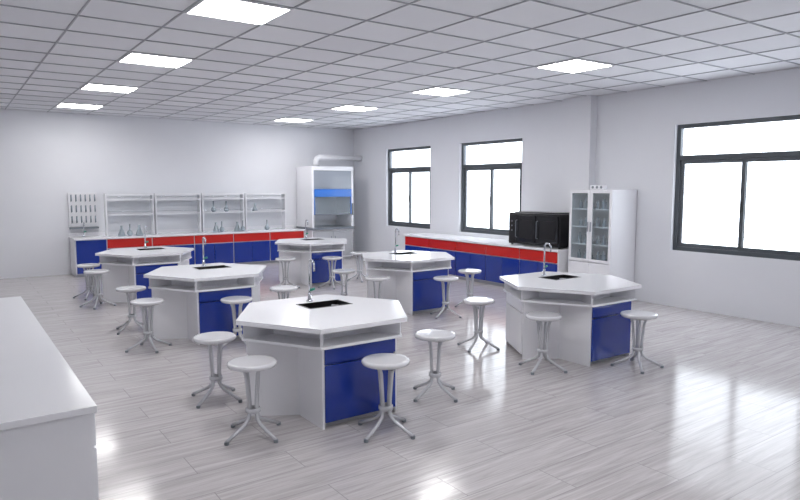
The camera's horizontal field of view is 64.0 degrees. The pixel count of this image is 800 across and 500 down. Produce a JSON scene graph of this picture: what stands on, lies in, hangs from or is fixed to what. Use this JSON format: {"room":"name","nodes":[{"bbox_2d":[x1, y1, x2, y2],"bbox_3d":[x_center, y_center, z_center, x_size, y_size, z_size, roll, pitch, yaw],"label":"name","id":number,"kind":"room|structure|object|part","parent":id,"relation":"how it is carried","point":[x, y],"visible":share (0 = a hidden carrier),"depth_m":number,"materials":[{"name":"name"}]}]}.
{"room":"science classroom","nodes":[
{"label":"science classroom","id":0,"kind":"room"},
{"bbox_2d":[0,109,353,278],"bbox_3d":[-5.548,-1.242,14.151,10.950,3.300,0.200,-4,7,-35],"label":"wall","id":1,"kind":"structure","parent":0,"point":[45,157],"depth_m":13.80,"materials":[{"name":"paint"}]},
{"bbox_2d":[68,193,98,228],"bbox_3d":[-6.547,-0.810,13.237,0.540,0.740,0.140,-4,7,-35],"label":"drying rack","id":2,"kind":"object","parent":1,"relation":"attached to","point":[82,207],"visible":0.99,"depth_m":13.25,"materials":[{"name":"white plastic"}]},
{"bbox_2d":[69,226,98,228],"bbox_3d":[-6.547,-0.459,13.271,0.540,0.035,0.140,-4,7,-35],"label":"drip tray","id":3,"kind":"object","parent":2,"relation":"on","point":[70,227],"depth_m":13.22,"materials":[{"name":"white plastic"}]},
{"bbox_2d":[0,255,799,499],"bbox_3d":[-0.783,1.110,7.615,10.950,0.100,16.700,-4,7,-35],"label":"floor","id":4,"kind":"structure","parent":0,"point":[720,420],"depth_m":5.02,"materials":[{"name":"grey wood"}]},
{"bbox_2d":[0,296,98,499],"bbox_3d":[-2.825,0.993,4.305,0.825,0.780,3.700,-4,7,-35],"label":"bench","id":5,"kind":"object","parent":4,"relation":"on","point":[48,450],"visible":1,"depth_m":3.00,"materials":[{"name":"laminate"}]},
{"bbox_3d":[-1.774,1.126,2.826,0.785,0.685,0.018,-4,7,-35],"label":"panel","id":6,"kind":"part","parent":5,"relation":"part of","materials":[{"name":"white laminate"}]},
{"bbox_2d":[0,296,96,430],"bbox_3d":[-2.825,0.622,4.269,0.825,0.035,3.700,-4,7,-35],"label":"countertop","id":7,"kind":"structure","parent":5,"relation":"on","point":[38,385],"depth_m":3.44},
{"bbox_2d":[73,263,102,299],"bbox_3d":[-5.067,0.505,10.430,0.373,0.551,0.373,4,7,34],"label":"stool","id":8,"kind":"object","parent":4,"relation":"on","point":[89,286],"visible":0.88,"depth_m":10.40,"materials":[{"name":"white metal"}]},
{"bbox_3d":[-5.067,0.252,10.405,0.356,0.041,0.356,-1,6,-11],"label":"seat","id":9,"kind":"part","parent":8,"relation":"part of","materials":[{"name":"white plastic"}]},
{"bbox_2d":[79,269,115,309],"bbox_3d":[-4.574,0.581,9.668,0.373,0.551,0.373,3,7,31],"label":"stool","id":10,"kind":"object","parent":4,"relation":"on","point":[97,293],"visible":1,"depth_m":9.64,"materials":[{"name":"white metal"}]},
{"bbox_3d":[-4.574,0.327,9.643,0.356,0.041,0.356,-1,6,-14],"label":"seat","id":11,"kind":"part","parent":10,"relation":"part of","materials":[{"name":"white plastic"}]},
{"bbox_2d":[116,285,145,334],"bbox_3d":[-3.369,0.741,8.042,0.373,0.551,0.373,-3,6,-25],"label":"stool","id":12,"kind":"object","parent":4,"relation":"on","point":[134,289],"visible":0.91,"depth_m":8.00,"materials":[{"name":"white metal"}]},
{"bbox_3d":[-3.369,0.487,8.017,0.356,0.041,0.356,2,6,20],"label":"seat","id":13,"kind":"part","parent":12,"relation":"part of","materials":[{"name":"white plastic"}]},
{"bbox_2d":[95,226,193,302],"bbox_3d":[-4.086,0.205,10.347,1.530,1.164,1.325,-4,7,-35],"label":"lab table","id":14,"kind":"object","parent":4,"relation":"on","point":[126,266],"visible":0.78,"depth_m":10.00,"materials":[{"name":"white laminate"}]},
{"bbox_2d":[95,246,193,257],"bbox_3d":[-4.086,0.026,10.329,1.530,0.035,1.325,-4,7,-35],"label":"countertop","id":15,"kind":"structure","parent":14,"relation":"on","point":[168,251],"depth_m":10.02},
{"bbox_2d":[99,257,191,265],"bbox_3d":[-4.086,0.163,10.343,1.440,0.020,1.247,-4,7,-35],"label":"shelf","id":16,"kind":"object","parent":14,"relation":"attached to","point":[162,261],"depth_m":9.96,"materials":[{"name":"white laminate"}]},
{"bbox_2d":[144,226,147,247],"bbox_3d":[-4.229,-0.218,10.666,0.082,0.384,0.129,-4,7,-35],"label":"tap","id":17,"kind":"object","parent":14,"relation":"on","point":[145,227],"depth_m":10.69,"materials":[{"name":"silver metal"}]},
{"bbox_2d":[137,248,164,249],"bbox_3d":[-4.110,0.046,10.573,0.420,0.128,0.260,-4,7,-35],"label":"sink basin","id":18,"kind":"object","parent":14,"relation":"in","point":[144,248],"depth_m":10.65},
{"bbox_2d":[125,298,171,352],"bbox_3d":[-2.808,0.830,7.132,0.373,0.551,0.373,0,6,4],"label":"stool","id":19,"kind":"object","parent":4,"relation":"on","point":[141,302],"visible":1,"depth_m":7.09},
{"bbox_3d":[-2.808,0.576,7.107,0.356,0.041,0.356,-5,7,-41],"label":"seat","id":20,"kind":"part","parent":19,"relation":"part of","materials":[{"name":"white plastic"}]},
{"bbox_2d":[68,222,304,276],"bbox_3d":[-4.563,-0.155,14.416,5.100,1.084,0.660,-4,7,-35],"label":"lab bench","id":21,"kind":"object","parent":4,"relation":"on","point":[256,244],"depth_m":14.27,"materials":[{"name":"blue laminate"}]},
{"bbox_2d":[103,193,154,235],"bbox_3d":[-5.767,-0.762,13.648,0.960,0.880,0.200,-4,7,-35],"label":"shelf","id":22,"kind":"object","parent":21,"relation":"on","point":[151,199],"visible":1,"depth_m":13.61,"materials":[{"name":"white metal"}]},
{"bbox_3d":[-5.767,-1.185,13.607,0.912,0.030,0.200,-4,7,-35],"label":"rail","id":23,"kind":"part","parent":22,"relation":"part of","materials":[{"name":"white laminate"}]},
{"bbox_2d":[153,193,201,233],"bbox_3d":[-4.943,-0.819,14.229,0.980,0.880,0.200,-4,7,-35],"label":"shelf","id":24,"kind":"object","parent":21,"relation":"on","point":[198,196],"visible":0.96,"depth_m":14.14,"materials":[{"name":"white metal"}]},
{"bbox_3d":[-4.943,-1.242,14.187,0.932,0.030,0.200,-4,7,-35],"label":"rail","id":25,"kind":"part","parent":24,"relation":"part of","materials":[{"name":"white laminate"}]},
{"bbox_2d":[68,225,304,240],"bbox_3d":[-4.563,-0.414,14.391,5.100,0.115,0.660,-4,7,-35],"label":"countertop","id":26,"kind":"structure","parent":21,"relation":"on","point":[270,228],"depth_m":14.22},
{"bbox_2d":[200,193,244,231],"bbox_3d":[-4.110,-0.877,14.815,0.980,0.880,0.200,-4,7,-35],"label":"shelf","id":27,"kind":"object","parent":21,"relation":"on","point":[241,198],"visible":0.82,"depth_m":14.80,"materials":[{"name":"white metal"}]},
{"bbox_3d":[-4.110,-1.300,14.773,0.932,0.030,0.200,-4,7,-35],"label":"rail","id":28,"kind":"part","parent":27,"relation":"part of","materials":[{"name":"white metal"}]},
{"bbox_2d":[244,193,285,229],"bbox_3d":[-3.261,-0.936,15.413,1.020,0.880,0.200,-4,7,-35],"label":"shelf","id":29,"kind":"object","parent":21,"relation":"on","point":[283,196],"visible":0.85,"depth_m":15.46,"materials":[{"name":"white metal"}]},
{"bbox_3d":[-3.261,-1.359,15.371,0.972,0.030,0.200,-4,7,-35],"label":"rail","id":30,"kind":"part","parent":29,"relation":"part of","materials":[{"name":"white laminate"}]},
{"bbox_2d":[144,237,265,344],"bbox_3d":[-2.371,0.443,7.934,1.530,1.164,1.325,-4,7,-35],"label":"lab table","id":31,"kind":"object","parent":4,"relation":"on","point":[192,305],"visible":0.86,"depth_m":7.58,"materials":[{"name":"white laminate"}]},
{"bbox_2d":[201,237,207,265],"bbox_3d":[-2.513,0.020,8.253,0.082,0.384,0.129,-4,7,-35],"label":"tap","id":32,"kind":"object","parent":31,"relation":"on","point":[203,261],"depth_m":8.27,"materials":[{"name":"silver metal"}]},
{"bbox_2d":[144,263,265,281],"bbox_3d":[-2.371,0.264,7.917,1.530,0.035,1.325,-4,7,-35],"label":"countertop","id":33,"kind":"structure","parent":31,"relation":"on","point":[181,272],"depth_m":7.67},
{"bbox_2d":[148,277,262,292],"bbox_3d":[-2.371,0.400,7.930,1.440,0.020,1.247,-4,7,-35],"label":"shelf","id":34,"kind":"object","parent":31,"relation":"attached to","point":[233,286],"depth_m":7.53,"materials":[{"name":"white laminate"}]},
{"bbox_2d":[192,265,229,269],"bbox_3d":[-2.394,0.283,8.161,0.420,0.128,0.260,-4,7,-35],"label":"sink basin","id":35,"kind":"object","parent":31,"relation":"in","point":[217,266],"depth_m":8.23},
{"bbox_2d":[191,331,242,408],"bbox_3d":[-1.565,0.997,5.435,0.373,0.551,0.373,-3,6,-24],"label":"stool","id":36,"kind":"object","parent":4,"relation":"on","point":[209,339],"visible":1,"depth_m":5.39,"materials":[{"name":"white metal"}]},
{"bbox_3d":[-1.565,0.743,5.410,0.356,0.041,0.356,2,6,21],"label":"seat","id":37,"kind":"part","parent":36,"relation":"part of","materials":[{"name":"white plastic"}]},
{"bbox_2d":[220,296,252,346],"bbox_3d":[-1.846,0.817,7.261,0.373,0.551,0.373,0,6,-4],"label":"stool","id":38,"kind":"object","parent":4,"relation":"on","point":[232,300],"visible":0.77,"depth_m":7.21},
{"bbox_3d":[-1.846,0.564,7.236,0.356,0.041,0.356,5,7,41],"label":"seat","id":39,"kind":"part","parent":38,"relation":"part of","materials":[{"name":"white plastic"}]},
{"bbox_2d":[224,355,280,445],"bbox_3d":[-1.069,1.074,4.651,0.373,0.551,0.373,-1,6,-7],"label":"stool","id":40,"kind":"object","parent":4,"relation":"on","point":[249,363],"visible":1,"depth_m":4.61,"materials":[{"name":"white metal"}]},
{"bbox_3d":[-1.069,0.820,4.626,0.356,0.041,0.356,4,7,37],"label":"seat","id":41,"kind":"part","parent":40,"relation":"part of","materials":[{"name":"white plastic"}]},
{"bbox_2d":[269,285,297,298],"bbox_3d":[-1.464,0.738,8.067,0.373,0.551,0.373,2,6,21],"label":"stool","id":42,"kind":"object","parent":4,"relation":"on","point":[279,288],"visible":0.48,"depth_m":8.00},
{"bbox_3d":[-1.464,0.484,8.042,0.356,0.041,0.356,-3,6,-24],"label":"seat","id":43,"kind":"part","parent":42,"relation":"part of","materials":[{"name":"white plastic"}]},
{"bbox_2d":[275,257,299,287],"bbox_3d":[-2.027,0.416,11.340,0.373,0.551,0.373,3,6,28],"label":"stool","id":44,"kind":"object","parent":4,"relation":"on","point":[285,260],"visible":0.89,"depth_m":11.30,"materials":[{"name":"white metal"}]},
{"bbox_3d":[-2.027,0.162,11.315,0.356,0.041,0.356,-2,6,-16],"label":"seat","id":45,"kind":"part","parent":44,"relation":"part of","materials":[{"name":"white plastic"}]},
{"bbox_2d":[275,220,346,285],"bbox_3d":[-1.688,0.015,12.280,1.530,1.164,1.325,-4,7,-35],"label":"lab table","id":46,"kind":"object","parent":4,"relation":"on","point":[305,249],"visible":0.88,"depth_m":11.91,"materials":[{"name":"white laminate"}]},
{"bbox_2d":[304,220,307,238],"bbox_3d":[-1.830,-0.408,12.599,0.082,0.384,0.129,-4,7,-35],"label":"tap","id":47,"kind":"object","parent":46,"relation":"on","point":[305,220],"depth_m":12.61,"materials":[{"name":"silver metal"}]},
{"bbox_2d":[275,237,346,245],"bbox_3d":[-1.688,-0.164,12.262,1.530,0.035,1.325,-4,7,-35],"label":"countertop","id":48,"kind":"structure","parent":46,"relation":"on","point":[294,241],"depth_m":12.04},
{"bbox_2d":[277,246,344,252],"bbox_3d":[-1.688,-0.027,12.276,1.440,0.020,1.247,-4,7,-35],"label":"shelf","id":49,"kind":"object","parent":46,"relation":"attached to","point":[330,249],"depth_m":11.90,"materials":[{"name":"white laminate"}]},
{"bbox_2d":[236,259,406,429],"bbox_3d":[-0.638,0.695,5.376,1.530,1.164,1.325,-4,7,-35],"label":"lab table","id":50,"kind":"object","parent":4,"relation":"on","point":[318,343],"visible":0.96,"depth_m":4.99,"materials":[{"name":"white laminate"}]},
{"bbox_2d":[306,259,314,301],"bbox_3d":[-0.780,0.271,5.694,0.082,0.384,0.129,-4,7,-35],"label":"tap","id":51,"kind":"object","parent":50,"relation":"on","point":[310,289],"depth_m":5.71,"materials":[{"name":"silver metal"}]},
{"bbox_2d":[236,294,406,333],"bbox_3d":[-0.638,0.515,5.358,1.530,0.035,1.325,-4,7,-35],"label":"countertop","id":52,"kind":"structure","parent":50,"relation":"on","point":[280,314],"depth_m":5.11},
{"bbox_2d":[242,332,401,350],"bbox_3d":[-0.638,0.652,5.371,1.440,0.020,1.247,-4,7,-35],"label":"shelf","id":53,"kind":"object","parent":50,"relation":"attached to","point":[347,340],"depth_m":4.93,"materials":[{"name":"white laminate"}]},
{"bbox_2d":[296,299,351,308],"bbox_3d":[-0.661,0.535,5.602,0.420,0.128,0.260,-4,7,-35],"label":"sink basin","id":54,"kind":"object","parent":50,"relation":"in","point":[336,302],"depth_m":5.68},
{"bbox_2d":[296,155,361,258],"bbox_3d":[-1.662,-1.095,16.214,1.710,2.605,0.880,-4,7,-35],"label":"fume hood","id":55,"kind":"object","parent":4,"relation":"on","point":[324,194],"visible":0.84,"depth_m":15.88,"materials":[{"name":"white metal"}]},
{"bbox_2d":[296,225,354,229],"bbox_3d":[-1.874,-0.571,16.115,1.190,0.060,0.880,-4,7,-35],"label":"countertop","id":56,"kind":"structure","parent":55,"relation":"on","point":[316,227],"depth_m":15.90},
{"bbox_3d":[-1.657,-1.720,15.693,1.040,0.440,0.028,-4,7,-35],"label":"header panel","id":57,"kind":"part","parent":55,"relation":"part of","materials":[{"name":"white glass"}]},
{"bbox_2d":[318,256,344,288],"bbox_3d":[-1.222,0.399,11.517,0.373,0.551,0.373,3,7,30],"label":"stool","id":58,"kind":"object","parent":4,"relation":"on","point":[328,258],"visible":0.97,"depth_m":11.48,"materials":[{"name":"white metal"}]},
{"bbox_3d":[-1.222,0.145,11.492,0.356,0.041,0.356,-1,6,-15],"label":"seat","id":59,"kind":"part","parent":58,"relation":"part of","materials":[{"name":"white plastic"}]},
{"bbox_2d":[332,269,355,295],"bbox_3d":[-0.850,0.576,9.718,0.373,0.551,0.373,0,6,1],"label":"stool","id":60,"kind":"object","parent":4,"relation":"on","point":[340,272],"visible":0.66,"depth_m":9.66,"materials":[{"name":"white metal"}]},
{"bbox_3d":[-0.850,0.322,9.693,0.356,0.041,0.356,-5,8,-44],"label":"seat","id":61,"kind":"part","parent":60,"relation":"part of","materials":[{"name":"white plastic"}]},
{"bbox_2d":[347,251,366,282],"bbox_3d":[-0.778,0.318,12.341,0.373,0.551,0.373,3,7,31],"label":"stool","id":62,"kind":"object","parent":4,"relation":"on","point":[358,253],"visible":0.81,"depth_m":12.30,"materials":[{"name":"white metal"}]},
{"bbox_3d":[-0.778,0.064,12.316,0.356,0.041,0.356,-1,6,-14],"label":"seat","id":63,"kind":"part","parent":62,"relation":"part of","materials":[{"name":"white plastic"}]},
{"bbox_2d":[365,275,389,298],"bbox_3d":[-0.318,0.649,8.971,0.373,0.551,0.373,-1,6,-5],"label":"stool","id":64,"kind":"object","parent":4,"relation":"on","point":[375,278],"visible":0.58,"depth_m":8.90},
{"bbox_3d":[-0.318,0.395,8.946,0.356,0.041,0.356,5,7,40],"label":"seat","id":65,"kind":"part","parent":64,"relation":"part of","materials":[{"name":"white plastic"}]},
{"bbox_2d":[358,353,414,442],"bbox_3d":[-0.105,1.069,4.708,0.373,0.551,0.373,-1,6,-11],"label":"stool","id":66,"kind":"object","parent":4,"relation":"on","point":[390,362],"visible":1,"depth_m":4.66,"materials":[{"name":"white metal"}]},
{"bbox_3d":[-0.105,0.815,4.683,0.356,0.041,0.356,4,7,34],"label":"seat","id":67,"kind":"part","parent":66,"relation":"part of","materials":[{"name":"white plastic"}]},
{"bbox_2d":[362,228,454,314],"bbox_3d":[0.100,0.273,9.662,1.530,1.164,1.325,-4,7,-35],"label":"lab table","id":68,"kind":"object","parent":4,"relation":"on","point":[411,282],"visible":0.94,"depth_m":9.25,"materials":[{"name":"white laminate"}]},
{"bbox_2d":[394,228,398,252],"bbox_3d":[-0.042,-0.150,9.981,0.082,0.384,0.129,-4,7,-35],"label":"tap","id":69,"kind":"object","parent":68,"relation":"on","point":[395,251],"depth_m":10.00,"materials":[{"name":"silver metal"}]},
{"bbox_2d":[389,252,417,254],"bbox_3d":[0.077,0.113,9.888,0.420,0.128,0.260,-4,7,-35],"label":"sink basin","id":70,"kind":"object","parent":68,"relation":"in","point":[399,253],"depth_m":9.99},
{"bbox_2d":[364,262,451,271],"bbox_3d":[0.100,0.230,9.658,1.440,0.020,1.247,-4,7,-35],"label":"shelf","id":71,"kind":"object","parent":68,"relation":"attached to","point":[434,267],"depth_m":9.28,"materials":[{"name":"white laminate"}]},
{"bbox_2d":[362,250,454,262],"bbox_3d":[0.100,0.093,9.644,1.530,0.035,1.325,-4,7,-35],"label":"countertop","id":72,"kind":"structure","parent":68,"relation":"on","point":[384,256],"depth_m":9.33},
{"bbox_2d":[413,329,457,402],"bbox_3d":[0.302,0.988,5.531,0.373,0.551,0.373,0,6,1],"label":"stool","id":73,"kind":"object","parent":4,"relation":"on","point":[430,335],"visible":1,"depth_m":5.48,"materials":[{"name":"white metal"}]},
{"bbox_3d":[0.302,0.734,5.506,0.356,0.041,0.356,-5,8,-44],"label":"seat","id":74,"kind":"part","parent":73,"relation":"part of","materials":[{"name":"white plastic"}]},
{"bbox_2d":[430,275,461,318],"bbox_3d":[0.640,0.651,8.950,0.373,0.551,0.373,-1,6,-9],"label":"stool","id":75,"kind":"object","parent":4,"relation":"on","point":[444,278],"visible":1,"depth_m":8.90,"materials":[{"name":"white metal"}]},
{"bbox_3d":[0.640,0.397,8.925,0.356,0.041,0.356,4,7,36],"label":"seat","id":76,"kind":"part","parent":75,"relation":"part of","materials":[{"name":"white plastic"}]},
{"bbox_2d":[455,269,481,308],"bbox_3d":[1.057,0.577,9.707,0.373,0.551,0.373,2,6,20],"label":"stool","id":77,"kind":"object","parent":4,"relation":"on","point":[466,272],"visible":0.85,"depth_m":9.66,"materials":[{"name":"white metal"}]},
{"bbox_3d":[1.057,0.323,9.682,0.356,0.041,0.356,-3,6,-25],"label":"seat","id":78,"kind":"part","parent":77,"relation":"part of","materials":[{"name":"white plastic"}]},
{"bbox_2d":[457,297,499,352],"bbox_3d":[0.880,0.825,7.182,0.373,0.551,0.373,-1,6,-14],"label":"stool","id":79,"kind":"object","parent":4,"relation":"on","point":[474,301],"visible":1,"depth_m":7.14,"materials":[{"name":"white metal"}]},
{"bbox_3d":[0.880,0.571,7.157,0.356,0.041,0.356,3,7,31],"label":"seat","id":80,"kind":"part","parent":79,"relation":"part of","materials":[{"name":"white plastic"}]},
{"bbox_2d":[403,233,568,286],"bbox_3d":[1.651,0.193,12.437,0.810,0.780,4.330,-4,7,-35],"label":"lab bench","id":81,"kind":"object","parent":4,"relation":"on","point":[496,258],"depth_m":11.81,"materials":[{"name":"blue laminate"}]},
{"bbox_2d":[403,233,568,251],"bbox_3d":[1.651,-0.178,12.400,0.810,0.035,4.330,-4,7,-35],"label":"countertop","id":82,"kind":"structure","parent":81,"relation":"on","point":[450,237],"depth_m":12.27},
{"bbox_2d":[509,211,569,248],"bbox_3d":[2.452,-0.367,11.124,0.527,0.590,1.180,-4,7,-35],"label":"oven","id":83,"kind":"object","parent":81,"relation":"on","point":[538,228],"visible":0.91,"depth_m":10.87,"materials":[{"name":"metal"},{"name":"glass"}]},
{"bbox_2d":[519,311,566,374],"bbox_3d":[1.417,0.908,6.340,0.373,0.551,0.373,-1,6,-9],"label":"stool","id":84,"kind":"object","parent":4,"relation":"on","point":[539,317],"visible":1,"depth_m":6.30,"materials":[{"name":"white metal"}]},
{"bbox_3d":[1.417,0.654,6.316,0.356,0.041,0.356,4,7,35],"label":"seat","id":85,"kind":"part","parent":84,"relation":"part of","materials":[{"name":"white plastic"}]},
{"bbox_2d":[500,243,641,366],"bbox_3d":[1.838,0.530,7.045,1.530,1.164,1.325,-4,7,-35],"label":"lab table","id":86,"kind":"object","parent":4,"relation":"on","point":[591,329],"visible":0.91,"depth_m":6.67,"materials":[{"name":"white laminate"}]},
{"bbox_2d":[541,243,550,275],"bbox_3d":[1.696,0.107,7.364,0.082,0.384,0.129,-4,7,-35],"label":"tap","id":87,"kind":"object","parent":86,"relation":"on","point":[544,266],"depth_m":7.38,"materials":[{"name":"silver metal"}]},
{"bbox_2d":[538,274,578,279],"bbox_3d":[1.815,0.371,7.272,0.420,0.128,0.260,-4,7,-35],"label":"sink basin","id":88,"kind":"object","parent":86,"relation":"in","point":[560,276],"depth_m":7.38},
{"bbox_2d":[503,289,636,306],"bbox_3d":[1.838,0.488,7.041,1.440,0.020,1.247,-4,7,-35],"label":"shelf","id":89,"kind":"object","parent":86,"relation":"attached to","point":[605,300],"depth_m":6.66,"materials":[{"name":"white laminate"}]},
{"bbox_2d":[500,271,641,294],"bbox_3d":[1.838,0.351,7.028,1.530,0.035,1.325,-4,7,-35],"label":"countertop","id":90,"kind":"structure","parent":86,"relation":"on","point":[586,284],"depth_m":6.80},
{"bbox_2d":[568,185,636,281],"bbox_3d":[3.228,-0.123,10.278,0.640,1.831,0.810,-4,7,-35],"label":"tall cabinet","id":91,"kind":"object","parent":4,"relation":"on","point":[602,223],"depth_m":10.08,"materials":[{"name":"white metal"}]},
{"bbox_3d":[3.140,-0.992,10.123,0.084,0.070,0.260,-4,7,-35],"label":"power socket strip","id":92,"kind":"part","parent":91,"relation":"part of","materials":[{"name":"white plastic"}]},
{"bbox_2d":[610,310,663,373],"bbox_3d":[2.384,0.901,6.411,0.373,0.551,0.373,-4,7,-36],"label":"stool","id":93,"kind":"object","parent":4,"relation":"on","point":[638,315],"visible":1,"depth_m":6.39,"materials":[{"name":"white metal"}]},
{"bbox_3d":[2.384,0.647,6.386,0.356,0.041,0.356,1,6,9],"label":"seat","id":94,"kind":"part","parent":93,"relation":"part of","materials":[{"name":"white plastic"}]},
{"bbox_2d":[0,0,799,129],"bbox_3d":[-0.783,-2.301,7.279,10.950,0.146,16.700,-4,7,-35],"label":"ceiling","id":95,"kind":"structure","parent":0,"point":[530,14],"depth_m":7.08,"materials":[{"name":"tile"}]},
{"bbox_2d":[56,103,103,108],"bbox_3d":[-5.930,-2.665,11.848,0.703,0.016,0.637,-4,7,-35],"label":"frame","id":96,"kind":"object","parent":95,"relation":"attached to","point":[60,103],"visible":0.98,"depth_m":11.71,"materials":[{"name":"white metal"}]},
{"bbox_2d":[57,103,100,108],"bbox_3d":[-5.930,-2.666,11.848,0.673,0.010,0.607,-4,7,-35],"label":"diffuser","id":97,"kind":"object","parent":96,"relation":"attached to","point":[62,104],"visible":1,"depth_m":11.88,"materials":[{"name":"white plastic"}]},
{"bbox_2d":[80,83,138,92],"bbox_3d":[-4.412,-2.455,9.713,0.703,0.016,0.637,-4,7,-35],"label":"frame","id":98,"kind":"object","parent":95,"relation":"attached to","point":[87,83],"visible":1,"depth_m":9.55,"materials":[{"name":"white metal"}]},
{"bbox_2d":[83,84,135,92],"bbox_3d":[-4.412,-2.456,9.713,0.673,0.010,0.607,-4,7,-35],"label":"diffuser","id":99,"kind":"object","parent":98,"relation":"attached to","point":[89,86],"visible":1,"depth_m":9.71,"materials":[{"name":"white plastic"}]},
{"bbox_2d":[118,52,193,67],"bbox_3d":[-2.895,-2.245,7.578,0.703,0.016,0.637,-4,7,-35],"label":"frame","id":100,"kind":"object","parent":95,"relation":"attached to","point":[129,53],"visible":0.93,"depth_m":7.42,"materials":[{"name":"white metal"}]},
{"bbox_2d":[120,53,190,67],"bbox_3d":[-2.895,-2.246,7.578,0.673,0.010,0.607,-4,7,-35],"label":"diffuser","id":101,"kind":"object","parent":100,"relation":"attached to","point":[132,58],"visible":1,"depth_m":7.56,"materials":[{"name":"white plastic"}]},
{"bbox_2d":[185,0,291,24],"bbox_3d":[-1.377,-2.035,5.443,0.703,0.016,0.637,-4,7,-35],"label":"frame","id":102,"kind":"object","parent":95,"relation":"attached to","point":[201,1],"visible":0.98,"depth_m":5.38,"materials":[{"name":"white painted metal"},{"name":"glowing white plastic diffuser"}]},
{"bbox_2d":[189,0,287,23],"bbox_3d":[-1.377,-2.036,5.443,0.673,0.010,0.607,-4,7,-35],"label":"diffuser","id":103,"kind":"object","parent":102,"relation":"attached to","point":[225,9],"visible":1,"depth_m":5.45,"materials":[{"name":"white plastic"}]},
{"bbox_2d":[273,118,312,122],"bbox_3d":[-2.387,-2.911,14.343,0.703,0.016,0.637,-4,7,-35],"label":"frame","id":104,"kind":"object","parent":95,"relation":"attached to","point":[281,118],"visible":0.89,"depth_m":14.16,"materials":[{"name":"white metal"}]},
{"bbox_2d":[275,118,310,121],"bbox_3d":[-2.387,-2.912,14.343,0.673,0.010,0.607,-4,7,-35],"label":"diffuser","id":105,"kind":"object","parent":104,"relation":"attached to","point":[285,119],"visible":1,"depth_m":14.38,"materials":[{"name":"white plastic"}]},
{"bbox_2d":[331,105,378,111],"bbox_3d":[-0.870,-2.700,12.208,0.703,0.016,0.637,-4,7,-35],"label":"frame","id":106,"kind":"object","parent":95,"relation":"attached to","point":[345,105],"visible":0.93,"depth_m":12.05,"materials":[{"name":"white metal"}]},
{"bbox_2d":[335,106,376,110],"bbox_3d":[-0.870,-2.701,12.208,0.673,0.010,0.607,-4,7,-35],"label":"diffuser","id":107,"kind":"object","parent":106,"relation":"attached to","point":[351,108],"visible":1,"depth_m":12.19,"materials":[{"name":"white plastic"}]},
{"bbox_2d":[0,0,799,128],"bbox_3d":[-0.803,-2.222,7.273,10.500,0.008,16.300,-4,7,-35],"label":"grid","id":108,"kind":"object","parent":95,"relation":"attached to","point":[702,9],"depth_m":7.64,"materials":[{"name":"grey metal"}]},
{"bbox_2d":[411,87,471,95],"bbox_3d":[0.648,-2.490,10.073,0.703,0.016,0.637,-4,7,-35],"label":"frame","id":109,"kind":"object","parent":95,"relation":"attached to","point":[434,87],"visible":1,"depth_m":9.92,"materials":[{"name":"white metal"}]},
{"bbox_2d":[414,88,467,95],"bbox_3d":[0.648,-2.491,10.073,0.673,0.010,0.607,-4,7,-35],"label":"diffuser","id":110,"kind":"object","parent":109,"relation":"attached to","point":[436,91],"visible":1,"depth_m":10.12,"materials":[{"name":"white plastic"}]},
{"bbox_2d":[536,58,613,72],"bbox_3d":[2.166,-2.280,7.938,0.703,0.016,0.637,-4,7,-35],"label":"frame","id":111,"kind":"object","parent":95,"relation":"attached to","point":[610,65],"visible":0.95,"depth_m":7.79,"materials":[{"name":"white metal"}]},
{"bbox_2d":[539,60,608,72],"bbox_3d":[2.166,-2.281,7.938,0.673,0.010,0.607,-4,7,-35],"label":"diffuser","id":112,"kind":"object","parent":111,"relation":"attached to","point":[573,66],"visible":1,"depth_m":7.94,"materials":[{"name":"white plastic"}]},
{"bbox_2d":[354,68,799,326],"bbox_3d":[3.584,-0.885,10.524,0.250,3.300,16.300,-4,7,-35],"label":"wall","id":113,"kind":"structure","parent":0,"point":[636,132],"depth_m":10.06,"materials":[{"name":"paint"}]},
{"bbox_2d":[388,146,430,228],"bbox_3d":[0.246,-1.475,15.145,0.070,1.870,1.760,-4,7,-35],"label":"frame","id":114,"kind":"object","parent":113,"relation":"attached to","point":[390,151],"visible":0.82,"depth_m":15.55,"materials":[{"name":"metal"}]},
{"bbox_2d":[391,169,429,225],"bbox_3d":[0.246,-1.244,15.168,0.048,1.285,1.640,-4,7,-35],"label":"sash","id":115,"kind":"object","parent":114,"relation":"in","point":[410,222],"visible":0.94,"depth_m":15.17,"materials":[{"name":"metal"}]},
{"bbox_2d":[461,138,521,235],"bbox_3d":[1.852,-1.253,12.887,0.070,1.870,1.800,-4,7,-35],"label":"frame","id":116,"kind":"object","parent":113,"relation":"attached to","point":[464,145],"visible":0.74,"depth_m":13.17,"materials":[{"name":"metal"}]},
{"bbox_2d":[464,166,521,232],"bbox_3d":[1.852,-1.022,12.910,0.048,1.285,1.680,-4,7,-35],"label":"sash","id":117,"kind":"object","parent":116,"relation":"in","point":[491,169],"visible":0.9,"depth_m":12.91,"materials":[{"name":"metal"}]},
{"bbox_2d":[561,95,597,211],"bbox_3d":[3.036,-0.926,10.942,0.160,3.300,0.580,-4,7,-35],"label":"column","id":118,"kind":"structure","parent":113,"relation":"attached to","point":[579,113],"depth_m":10.77,"materials":[{"name":"paint"}]},
{"bbox_2d":[673,115,799,260],"bbox_3d":[4.740,-0.853,8.825,0.070,1.870,2.000,-4,7,-35],"label":"frame","id":119,"kind":"object","parent":113,"relation":"attached to","point":[680,134],"visible":1,"depth_m":9.06,"materials":[{"name":"metal"}]},
{"bbox_2d":[678,156,799,255],"bbox_3d":[4.740,-0.622,8.848,0.048,1.285,1.880,-4,7,-35],"label":"sash","id":120,"kind":"object","parent":119,"relation":"in","point":[744,173],"visible":1,"depth_m":8.87,"materials":[{"name":"metal"}]},
{"bbox_2d":[740,202,742,212],"bbox_3d":[4.710,-0.593,8.829,0.026,0.150,0.024,-4,7,-35],"label":"latch","id":121,"kind":"object","parent":120,"relation":"attached to","point":[741,203],"visible":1,"depth_m":8.82,"materials":[{"name":"black plastic"}]}
]}

